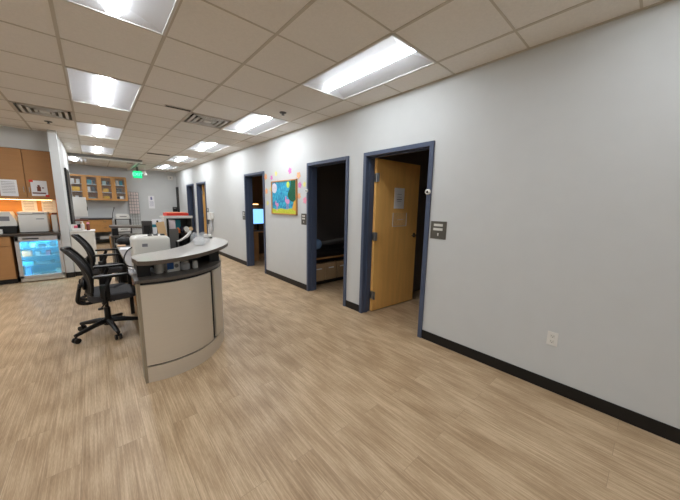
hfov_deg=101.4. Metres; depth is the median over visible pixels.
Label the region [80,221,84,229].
hand sanitizer
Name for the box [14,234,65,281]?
fridge
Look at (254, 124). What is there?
ceiling light
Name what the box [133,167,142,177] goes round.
exit sign
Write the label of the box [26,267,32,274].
box
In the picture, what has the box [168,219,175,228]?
bundle
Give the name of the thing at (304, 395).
floor
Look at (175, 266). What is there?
tissue box
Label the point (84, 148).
ceiling light
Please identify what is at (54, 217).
dispenser
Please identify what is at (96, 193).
upper cabinet
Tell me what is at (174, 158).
ceiling light
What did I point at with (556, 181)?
wall
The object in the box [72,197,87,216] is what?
wall box
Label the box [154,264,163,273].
cup
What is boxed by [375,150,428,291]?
wall
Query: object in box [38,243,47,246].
box
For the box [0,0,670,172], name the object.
ceiling
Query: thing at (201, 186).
door
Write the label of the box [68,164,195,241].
wall
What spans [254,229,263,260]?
wood desk
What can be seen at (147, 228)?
desktop monitor
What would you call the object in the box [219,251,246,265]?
baseboard
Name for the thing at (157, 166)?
ceiling light
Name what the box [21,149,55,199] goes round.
upper cabinet
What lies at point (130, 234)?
shelf
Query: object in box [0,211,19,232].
printer
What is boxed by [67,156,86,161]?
ceiling light
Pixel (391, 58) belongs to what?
ceiling light
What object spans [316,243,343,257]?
cushion
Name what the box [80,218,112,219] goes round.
countertop
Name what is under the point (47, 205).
notice
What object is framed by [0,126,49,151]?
wall
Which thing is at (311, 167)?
door frame
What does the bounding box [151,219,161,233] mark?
pump bottle
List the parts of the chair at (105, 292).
frame, leg, leg, armrest, armrest, seat, leg, leg, leg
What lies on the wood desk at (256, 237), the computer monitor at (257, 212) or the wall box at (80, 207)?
the computer monitor at (257, 212)
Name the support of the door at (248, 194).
in the wall at (556, 181)
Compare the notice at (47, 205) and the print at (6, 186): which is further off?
the notice at (47, 205)
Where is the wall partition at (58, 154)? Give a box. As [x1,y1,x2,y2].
[47,129,75,272]
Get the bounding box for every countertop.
[0,230,60,236]
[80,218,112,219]
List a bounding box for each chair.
[60,246,137,343]
[71,234,126,301]
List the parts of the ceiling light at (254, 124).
plate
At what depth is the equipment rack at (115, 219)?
9.99 m
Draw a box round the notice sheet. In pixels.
[0,179,18,195]
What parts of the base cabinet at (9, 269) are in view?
drawer, door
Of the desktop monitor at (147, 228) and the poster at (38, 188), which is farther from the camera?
the poster at (38, 188)
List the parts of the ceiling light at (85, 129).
plate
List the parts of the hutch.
post, panel, panel, panel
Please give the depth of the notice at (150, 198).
11.16 m
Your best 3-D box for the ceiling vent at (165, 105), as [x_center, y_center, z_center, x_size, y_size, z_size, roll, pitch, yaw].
[-2.173,-1.903,3.743,0.320,0.006,0.084,-7,12,-41]
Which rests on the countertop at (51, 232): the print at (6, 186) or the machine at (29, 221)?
the machine at (29, 221)
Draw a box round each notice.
[21,200,37,210]
[41,200,56,212]
[148,196,154,208]
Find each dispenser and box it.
[51,213,58,231]
[184,226,192,232]
[207,212,213,233]
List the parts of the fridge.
panel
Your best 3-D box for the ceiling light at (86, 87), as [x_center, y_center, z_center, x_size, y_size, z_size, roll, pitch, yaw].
[-2.781,-1.905,3.277,0.614,0.122,1.215,-7,12,-41]
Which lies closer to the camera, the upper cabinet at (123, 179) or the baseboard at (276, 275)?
the baseboard at (276, 275)
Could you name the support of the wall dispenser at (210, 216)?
attached to the wall at (556, 181)
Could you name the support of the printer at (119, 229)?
on the equipment rack at (115, 219)
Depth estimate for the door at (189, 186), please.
10.48 m
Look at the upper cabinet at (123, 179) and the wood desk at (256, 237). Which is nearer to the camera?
the wood desk at (256, 237)
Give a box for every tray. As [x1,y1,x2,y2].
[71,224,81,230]
[135,234,164,236]
[159,216,192,217]
[163,212,188,215]
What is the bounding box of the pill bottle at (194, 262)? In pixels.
[192,260,197,267]
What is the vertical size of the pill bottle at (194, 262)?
0.070 m
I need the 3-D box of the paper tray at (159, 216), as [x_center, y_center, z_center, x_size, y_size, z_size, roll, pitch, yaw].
[-2.110,-0.431,3.581,0.314,0.032,0.322,-7,12,-41]
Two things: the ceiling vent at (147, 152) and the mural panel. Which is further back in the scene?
the ceiling vent at (147, 152)
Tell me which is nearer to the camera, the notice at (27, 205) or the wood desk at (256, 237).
the notice at (27, 205)
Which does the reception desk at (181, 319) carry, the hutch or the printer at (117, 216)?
the hutch
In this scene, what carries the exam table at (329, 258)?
on the floor
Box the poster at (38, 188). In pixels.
[29,180,49,196]
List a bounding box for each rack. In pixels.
[115,219,131,232]
[128,192,141,228]
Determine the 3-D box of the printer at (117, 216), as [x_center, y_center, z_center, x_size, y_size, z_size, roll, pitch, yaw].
[-7.807,-1.202,9.986,0.380,0.170,0.343,-7,12,-41]
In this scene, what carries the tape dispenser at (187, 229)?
on the hutch
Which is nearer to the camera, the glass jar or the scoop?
the glass jar
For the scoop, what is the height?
0.407 m
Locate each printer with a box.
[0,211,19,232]
[115,214,129,218]
[118,228,130,231]
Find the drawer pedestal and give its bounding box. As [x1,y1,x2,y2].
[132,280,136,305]
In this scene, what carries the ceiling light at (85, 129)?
attached to the ceiling
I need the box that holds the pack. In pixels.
[72,186,79,190]
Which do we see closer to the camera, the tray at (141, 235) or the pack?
the tray at (141, 235)
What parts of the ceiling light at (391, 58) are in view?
plate, plate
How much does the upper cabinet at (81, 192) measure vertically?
0.855 m
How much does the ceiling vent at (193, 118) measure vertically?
0.114 m
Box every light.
[0,198,49,199]
[64,0,179,35]
[64,66,142,111]
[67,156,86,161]
[76,121,123,139]
[80,145,114,154]
[153,165,178,169]
[166,156,198,162]
[187,141,230,152]
[222,112,289,135]
[301,33,435,99]
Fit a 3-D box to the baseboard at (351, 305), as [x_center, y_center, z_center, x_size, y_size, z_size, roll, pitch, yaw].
[0.189,0.814,4.034,0.008,0.100,0.312,-7,12,-41]
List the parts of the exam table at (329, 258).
drawer, drawer, drawer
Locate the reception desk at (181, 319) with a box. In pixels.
[109,225,227,383]
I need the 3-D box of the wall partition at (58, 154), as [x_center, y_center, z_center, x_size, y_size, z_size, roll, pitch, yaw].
[-6.237,-1.032,6.351,0.117,2.787,3.000,-7,12,-41]
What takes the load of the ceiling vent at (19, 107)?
in the ceiling
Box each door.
[64,168,74,223]
[176,187,179,211]
[186,184,196,238]
[196,182,207,236]
[244,171,265,273]
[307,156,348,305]
[359,141,434,337]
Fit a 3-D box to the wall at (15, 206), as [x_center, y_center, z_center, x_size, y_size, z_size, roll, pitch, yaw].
[-6.472,-0.628,4.989,2.087,0.600,0.010,-7,12,-41]
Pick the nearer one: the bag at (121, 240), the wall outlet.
the wall outlet
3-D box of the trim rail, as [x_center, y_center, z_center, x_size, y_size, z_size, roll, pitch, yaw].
[-7.560,-2.799,8.965,1.625,0.055,3.030,-7,12,-41]
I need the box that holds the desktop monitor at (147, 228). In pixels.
[141,221,152,233]
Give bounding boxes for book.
[173,219,180,228]
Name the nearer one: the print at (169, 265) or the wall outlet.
the wall outlet
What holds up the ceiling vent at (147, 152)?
in the ceiling
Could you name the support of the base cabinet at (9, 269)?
on the floor
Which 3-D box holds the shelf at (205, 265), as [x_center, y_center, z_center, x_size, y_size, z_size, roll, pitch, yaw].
[-1.572,0.131,2.925,0.631,0.024,1.566,0,9,-6]
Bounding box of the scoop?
[175,231,191,246]
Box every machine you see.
[17,211,50,232]
[123,234,169,268]
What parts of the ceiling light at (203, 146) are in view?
plate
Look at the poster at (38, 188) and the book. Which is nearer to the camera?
the book
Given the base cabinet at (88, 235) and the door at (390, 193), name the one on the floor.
the base cabinet at (88, 235)
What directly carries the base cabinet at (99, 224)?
on the floor
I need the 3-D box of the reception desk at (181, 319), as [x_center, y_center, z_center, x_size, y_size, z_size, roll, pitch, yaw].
[-2.595,0.276,4.083,1.008,1.042,4.451,-7,12,-41]
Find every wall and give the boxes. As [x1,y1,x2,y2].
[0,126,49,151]
[0,199,59,229]
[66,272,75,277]
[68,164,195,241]
[175,0,679,428]
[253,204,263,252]
[317,163,345,244]
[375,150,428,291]
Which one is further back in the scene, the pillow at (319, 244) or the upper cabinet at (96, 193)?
the upper cabinet at (96, 193)
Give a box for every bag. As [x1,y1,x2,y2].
[116,235,129,244]
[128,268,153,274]
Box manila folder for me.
[156,221,166,235]
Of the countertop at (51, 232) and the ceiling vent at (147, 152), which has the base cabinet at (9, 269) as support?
the countertop at (51, 232)
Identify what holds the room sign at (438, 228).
attached to the wall at (556, 181)
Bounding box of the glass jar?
[180,260,189,269]
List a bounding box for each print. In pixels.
[1,181,15,192]
[32,185,45,193]
[167,262,173,269]
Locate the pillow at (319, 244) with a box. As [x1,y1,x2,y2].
[317,239,321,249]
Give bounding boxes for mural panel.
[271,179,297,214]
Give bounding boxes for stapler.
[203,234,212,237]
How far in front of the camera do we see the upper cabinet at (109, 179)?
10.07 m
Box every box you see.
[21,242,28,247]
[22,250,32,256]
[23,260,34,264]
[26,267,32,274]
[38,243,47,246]
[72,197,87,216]
[163,261,179,271]
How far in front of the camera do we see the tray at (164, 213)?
3.48 m
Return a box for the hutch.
[161,218,192,248]
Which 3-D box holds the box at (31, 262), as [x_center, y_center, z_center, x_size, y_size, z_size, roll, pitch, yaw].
[-5.756,0.235,5.149,0.140,0.060,0.120,-7,12,-41]
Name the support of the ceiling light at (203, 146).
attached to the ceiling
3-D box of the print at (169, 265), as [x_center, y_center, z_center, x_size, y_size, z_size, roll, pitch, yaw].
[-1.489,0.135,2.444,0.002,0.070,0.054,8,11,36]
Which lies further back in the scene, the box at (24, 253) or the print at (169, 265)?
the box at (24, 253)
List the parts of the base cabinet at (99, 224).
drawer, drawer, drawer, drawer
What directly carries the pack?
on the upper cabinet at (81, 192)
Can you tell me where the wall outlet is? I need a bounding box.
[546,331,558,346]
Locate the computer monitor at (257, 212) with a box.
[253,208,263,229]
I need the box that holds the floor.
[0,242,679,499]
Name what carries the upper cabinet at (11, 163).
attached to the wall
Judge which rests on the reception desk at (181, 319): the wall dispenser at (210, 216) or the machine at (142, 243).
the machine at (142, 243)
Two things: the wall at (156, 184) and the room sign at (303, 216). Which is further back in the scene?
the wall at (156, 184)
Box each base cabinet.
[0,236,20,284]
[70,229,97,275]
[80,218,112,239]
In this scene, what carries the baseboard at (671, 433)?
attached to the wall at (556, 181)
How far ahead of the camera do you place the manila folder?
3.33 m
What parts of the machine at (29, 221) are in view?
lid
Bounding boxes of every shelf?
[109,233,141,236]
[130,257,220,283]
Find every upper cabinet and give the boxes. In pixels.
[0,147,27,198]
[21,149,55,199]
[70,174,85,196]
[83,175,100,199]
[98,176,114,200]
[112,177,127,200]
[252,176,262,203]
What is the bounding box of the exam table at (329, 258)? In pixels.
[316,238,343,284]
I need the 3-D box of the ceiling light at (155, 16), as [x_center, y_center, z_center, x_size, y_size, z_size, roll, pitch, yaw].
[-1.173,-1.592,1.472,0.614,0.122,1.215,-7,12,-41]
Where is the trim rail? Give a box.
[67,153,141,169]
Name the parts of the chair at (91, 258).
frame, armrest, seat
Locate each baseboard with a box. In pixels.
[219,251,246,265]
[266,269,306,289]
[345,300,358,311]
[421,330,679,444]
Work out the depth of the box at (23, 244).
5.05 m
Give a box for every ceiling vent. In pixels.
[8,101,74,120]
[146,152,170,155]
[164,104,191,111]
[181,112,233,128]
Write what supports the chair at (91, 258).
on the floor
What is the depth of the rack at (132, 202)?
10.74 m
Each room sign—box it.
[301,213,305,224]
[430,221,446,239]
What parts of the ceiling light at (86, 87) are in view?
plate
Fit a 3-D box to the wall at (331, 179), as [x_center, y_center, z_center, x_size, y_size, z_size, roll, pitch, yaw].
[0.059,-0.960,6.504,3.060,2.837,0.100,-7,12,-41]
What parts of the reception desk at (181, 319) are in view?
desk leg, desk leg, panel, kick panel, panel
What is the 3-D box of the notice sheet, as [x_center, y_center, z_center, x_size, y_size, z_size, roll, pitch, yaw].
[-5.895,-1.107,4.952,0.210,0.290,0.004,-7,12,-41]
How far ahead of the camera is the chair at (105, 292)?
3.03 m
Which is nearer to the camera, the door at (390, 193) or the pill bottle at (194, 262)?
the pill bottle at (194, 262)

